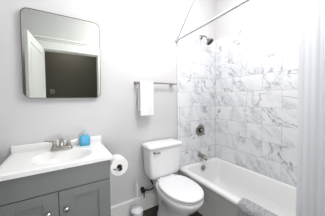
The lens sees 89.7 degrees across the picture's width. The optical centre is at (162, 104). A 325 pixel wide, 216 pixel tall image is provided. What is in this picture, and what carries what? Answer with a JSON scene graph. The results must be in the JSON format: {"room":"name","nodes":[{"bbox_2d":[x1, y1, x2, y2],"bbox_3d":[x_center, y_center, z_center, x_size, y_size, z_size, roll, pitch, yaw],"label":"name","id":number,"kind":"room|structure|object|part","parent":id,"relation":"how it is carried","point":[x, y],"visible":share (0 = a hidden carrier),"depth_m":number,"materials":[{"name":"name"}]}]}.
{"room":"bathroom","nodes":[
{"label":"bathroom","id":0,"kind":"room"},
{"bbox_2d":[0,0,215,205],"bbox_3d":[-0.279,-0.156,1.960,2.820,2.850,0.120,-2,2,-31],"label":"wall","id":1,"kind":"structure","parent":0,"point":[137,37],"depth_m":1.76,"materials":[{"name":"paint"}]},
{"bbox_2d":[11,135,100,153],"bbox_3d":[-0.925,0.362,1.496,0.693,0.066,0.021,-2,2,-31],"label":"backsplash","id":2,"kind":"structure","parent":1,"relation":"attached to","point":[43,145],"depth_m":1.41,"materials":[{"name":"stone"}]},
{"bbox_2d":[20,7,100,97],"bbox_3d":[-0.887,-0.423,1.486,0.603,0.737,0.037,-2,2,-31],"label":"wall mirror","id":3,"kind":"object","parent":1,"relation":"attached to","point":[60,54],"visible":1,"depth_m":1.45,"materials":[{"name":"mirror"}]},
{"bbox_2d":[111,191,158,215],"bbox_3d":[-0.223,1.179,1.954,1.001,0.180,0.018,-2,2,-31],"label":"baseboard","id":4,"kind":"structure","parent":1,"relation":"attached to","point":[150,200],"depth_m":1.89,"materials":[{"name":"white paint"}]},
{"bbox_2d":[140,180,153,197],"bbox_3d":[-0.179,0.951,1.920,0.167,0.267,0.086,-1,2,-6],"label":"shutoff valve","id":5,"kind":"object","parent":1,"relation":"attached to","point":[142,189],"visible":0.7,"depth_m":1.91,"materials":[{"name":"brown metal"}]},
{"bbox_2d":[134,81,176,85],"bbox_3d":[-0.070,-0.248,1.969,0.551,0.042,0.079,-2,2,-31],"label":"towel bar","id":6,"kind":"object","parent":1,"relation":"attached to","point":[135,82],"visible":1,"depth_m":1.94,"materials":[{"name":"silver metal"}]},
{"bbox_2d":[138,81,153,115],"bbox_3d":[-0.188,-0.070,1.858,0.181,0.390,0.054,-2,2,-31],"label":"hand towel","id":7,"kind":"object","parent":6,"relation":"hanging from","point":[145,88],"visible":0.98,"depth_m":1.84,"materials":[{"name":"white fabric"}]},
{"bbox_2d":[177,30,215,174],"bbox_3d":[0.514,0.130,2.379,0.745,2.236,0.010,-2,2,-31],"label":"tiled wall","id":8,"kind":"structure","parent":1,"relation":"attached to","point":[196,60],"depth_m":2.34,"materials":[{"name":"tile"}]},
{"bbox_2d":[196,124,204,135],"bbox_3d":[0.571,0.382,2.374,0.174,0.174,0.072,-2,2,-31],"label":"shower valve","id":9,"kind":"object","parent":8,"relation":"attached to","point":[200,130],"visible":1,"depth_m":2.37,"materials":[{"name":"silver metal"}]},
{"bbox_2d":[198,152,206,160],"bbox_3d":[0.581,0.752,2.353,0.068,0.085,0.140,-2,2,-31],"label":"tub spout","id":10,"kind":"object","parent":8,"relation":"attached to","point":[200,154],"visible":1,"depth_m":2.33,"materials":[{"name":"silver metal"}]},
{"bbox_2d":[199,35,213,44],"bbox_3d":[0.627,-0.910,2.293,0.107,0.174,0.203,-2,2,-31],"label":"shower","id":11,"kind":"object","parent":8,"relation":"attached to","point":[209,40],"visible":1,"depth_m":2.25,"materials":[{"name":"silver metal"}]},
{"bbox_2d":[143,205,202,215],"bbox_3d":[0.254,1.356,0.513,3.500,0.080,3.220,-2,2,-31],"label":"floor","id":12,"kind":"structure","parent":0,"point":[152,211],"depth_m":1.92,"materials":[{"name":"brown wood"}]},
{"bbox_2d":[0,160,110,215],"bbox_3d":[-0.797,0.863,1.302,0.648,0.868,0.503,-2,2,-31],"label":"vanity cabinet","id":13,"kind":"object","parent":12,"relation":"on","point":[83,190],"visible":0.88,"depth_m":1.11,"materials":[{"name":"grey paint"}]},
{"bbox_3d":[-0.836,0.894,1.040,0.142,0.490,0.010,-2,2,-31],"label":"recessed panel","id":14,"kind":"part","parent":13,"relation":"part of","materials":[{"name":"grey paint"}]},
{"bbox_3d":[-0.834,0.899,1.037,0.306,0.614,0.021,-2,2,-31],"label":"door","id":15,"kind":"part","parent":13,"relation":"part of","materials":[{"name":"grey paint"}]},
{"bbox_2d":[0,135,112,180],"bbox_3d":[-0.802,0.423,1.298,0.693,0.177,0.489,-2,2,-31],"label":"countertop","id":16,"kind":"structure","parent":13,"relation":"on","point":[24,160],"depth_m":1.27,"materials":[{"name":"stone"}]},
{"bbox_2d":[43,137,77,151],"bbox_3d":[-0.851,0.342,1.378,0.258,0.107,0.157,-2,2,-31],"label":"faucet","id":17,"kind":"object","parent":16,"relation":"on","point":[68,145],"visible":1,"depth_m":1.39,"materials":[{"name":"silver metal"}]},
{"bbox_3d":[-0.946,0.338,1.381,0.099,0.069,0.044,-2,2,-31],"label":"handle","id":18,"kind":"part","parent":17,"relation":"part of","materials":[{"name":"silver metal"}]},
{"bbox_3d":[-0.849,0.331,1.375,0.044,0.086,0.150,-2,2,-31],"label":"spout","id":19,"kind":"part","parent":17,"relation":"part of","materials":[{"name":"silver metal"}]},
{"bbox_3d":[-0.810,0.334,1.464,0.099,0.069,0.044,-2,2,-31],"label":"handle","id":20,"kind":"part","parent":17,"relation":"part of","materials":[{"name":"silver metal"}]},
{"bbox_2d":[79,129,89,145],"bbox_3d":[-0.732,0.312,1.542,0.094,0.150,0.056,-2,2,-31],"label":"soap bottle","id":21,"kind":"object","parent":16,"relation":"on","point":[84,139],"visible":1,"depth_m":1.52,"materials":[{"name":"blue plastic"}]},
{"bbox_3d":[-0.556,0.891,1.207,0.338,0.614,0.021,-2,2,-31],"label":"door","id":22,"kind":"part","parent":13,"relation":"part of","materials":[{"name":"grey paint"}]},
{"bbox_3d":[-0.558,0.886,1.211,0.174,0.490,0.010,-2,2,-31],"label":"recessed panel","id":23,"kind":"part","parent":13,"relation":"part of","materials":[{"name":"grey paint"}]},
{"bbox_3d":[-0.402,0.519,1.356,0.098,0.036,0.145,-2,2,-31],"label":"toilet paper holder","id":24,"kind":"object","parent":13,"relation":"attached to","visible":0},
{"bbox_2d":[110,154,127,175],"bbox_3d":[-0.377,0.509,1.374,0.148,0.148,0.103,-2,2,-31],"label":"toilet paper roll","id":25,"kind":"object","parent":24,"relation":"hanging from","point":[117,159],"visible":0.84,"depth_m":1.33,"materials":[{"name":"paper"}]},
{"bbox_2d":[131,210,142,215],"bbox_3d":[-0.274,1.209,1.769,0.125,0.134,0.125,-2,2,-31],"label":"toilet brush holder","id":26,"kind":"object","parent":12,"relation":"on","point":[132,213],"visible":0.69,"depth_m":1.72,"materials":[{"name":"white plastic"}]},
{"bbox_2d":[132,184,142,213],"bbox_3d":[-0.275,1.059,1.764,0.120,0.407,0.120,-2,2,-31],"label":"toilet brush","id":27,"kind":"object","parent":26,"relation":"in","point":[137,209],"visible":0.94,"depth_m":1.75,"materials":[{"name":"white plastic"}]},
{"bbox_3d":[-0.273,1.016,1.764,0.020,0.321,0.020,-2,2,-31],"label":"handle","id":28,"kind":"part","parent":27,"relation":"part of","materials":[{"name":"white plastic"}]},
{"bbox_3d":[-0.274,1.131,1.767,0.120,0.022,0.120,-2,2,-31],"label":"lid","id":29,"kind":"part","parent":27,"relation":"part of","materials":[{"name":"white plastic"}]},
{"bbox_2d":[142,138,203,215],"bbox_3d":[0.133,0.863,1.730,0.458,0.822,0.711,-2,2,-31],"label":"toilet","id":30,"kind":"object","parent":12,"relation":"on","point":[178,195],"visible":1,"depth_m":1.76,"materials":[{"name":"ceramic"}]},
{"bbox_3d":[-0.004,0.660,1.943,0.430,0.341,0.194,-2,2,-31],"label":"tank","id":31,"kind":"part","parent":30,"relation":"part of","materials":[{"name":"ceramic"}]},
{"bbox_3d":[-0.001,0.469,1.929,0.458,0.046,0.212,-2,2,-31],"label":"tank lid","id":32,"kind":"part","parent":30,"relation":"part of","materials":[{"name":"ceramic"}]},
{"bbox_3d":[0.182,0.864,1.649,0.362,0.019,0.500,-2,2,-31],"label":"seat","id":33,"kind":"part","parent":30,"relation":"part of","materials":[{"name":"plastic"}]},
{"bbox_3d":[0.182,0.833,1.648,0.376,0.030,0.521,-2,2,-31],"label":"lid","id":34,"kind":"part","parent":30,"relation":"part of","materials":[{"name":"plastic"}]},
{"bbox_2d":[179,157,295,215],"bbox_3d":[0.922,1.065,1.760,0.741,0.404,1.517,-2,2,-31],"label":"bathtub","id":35,"kind":"object","parent":12,"relation":"on","point":[223,183],"visible":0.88,"depth_m":1.90,"materials":[{"name":"ceramic"}]},
{"bbox_2d":[237,198,277,215],"bbox_3d":[0.832,1.015,1.268,0.155,0.345,0.506,-2,2,-31],"label":"bath mat","id":36,"kind":"object","parent":35,"relation":"on","point":[246,207],"visible":1,"depth_m":1.35,"materials":[{"name":"grey fabric"}]},
{"bbox_2d":[216,0,298,184],"bbox_3d":[1.376,-0.165,1.825,0.140,2.850,1.840,-2,2,-31],"label":"wall","id":37,"kind":"structure","parent":0,"point":[250,13],"depth_m":2.11,"materials":[{"name":"paint"}]},
{"bbox_2d":[215,8,298,186],"bbox_3d":[1.232,-0.062,1.922,0.010,1.832,1.530,-2,2,-31],"label":"tiled wall","id":38,"kind":"structure","parent":37,"relation":"attached to","point":[256,112],"depth_m":1.98,"materials":[{"name":"tile"}]},
{"bbox_3d":[1.297,-0.134,0.950,0.910,2.850,0.190,-2,2,-31],"label":"wall","id":39,"kind":"structure","parent":0,"visible":0},
{"bbox_2d":[175,0,249,42],"bbox_3d":[0.554,-1.181,1.467,0.079,0.792,1.526,-2,2,-28],"label":"shower rod","id":40,"kind":"object","parent":39,"relation":"attached to","point":[243,1],"visible":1,"depth_m":1.65,"materials":[{"name":"white metal"}]},
{"bbox_2d":[296,0,324,215],"bbox_3d":[0.872,0.176,0.939,0.080,1.988,0.199,-2,2,-31],"label":"shower curtain","id":41,"kind":"object","parent":40,"relation":"hanging from","point":[310,187],"visible":1,"depth_m":0.95,"materials":[{"name":"white fabric"}]}
]}

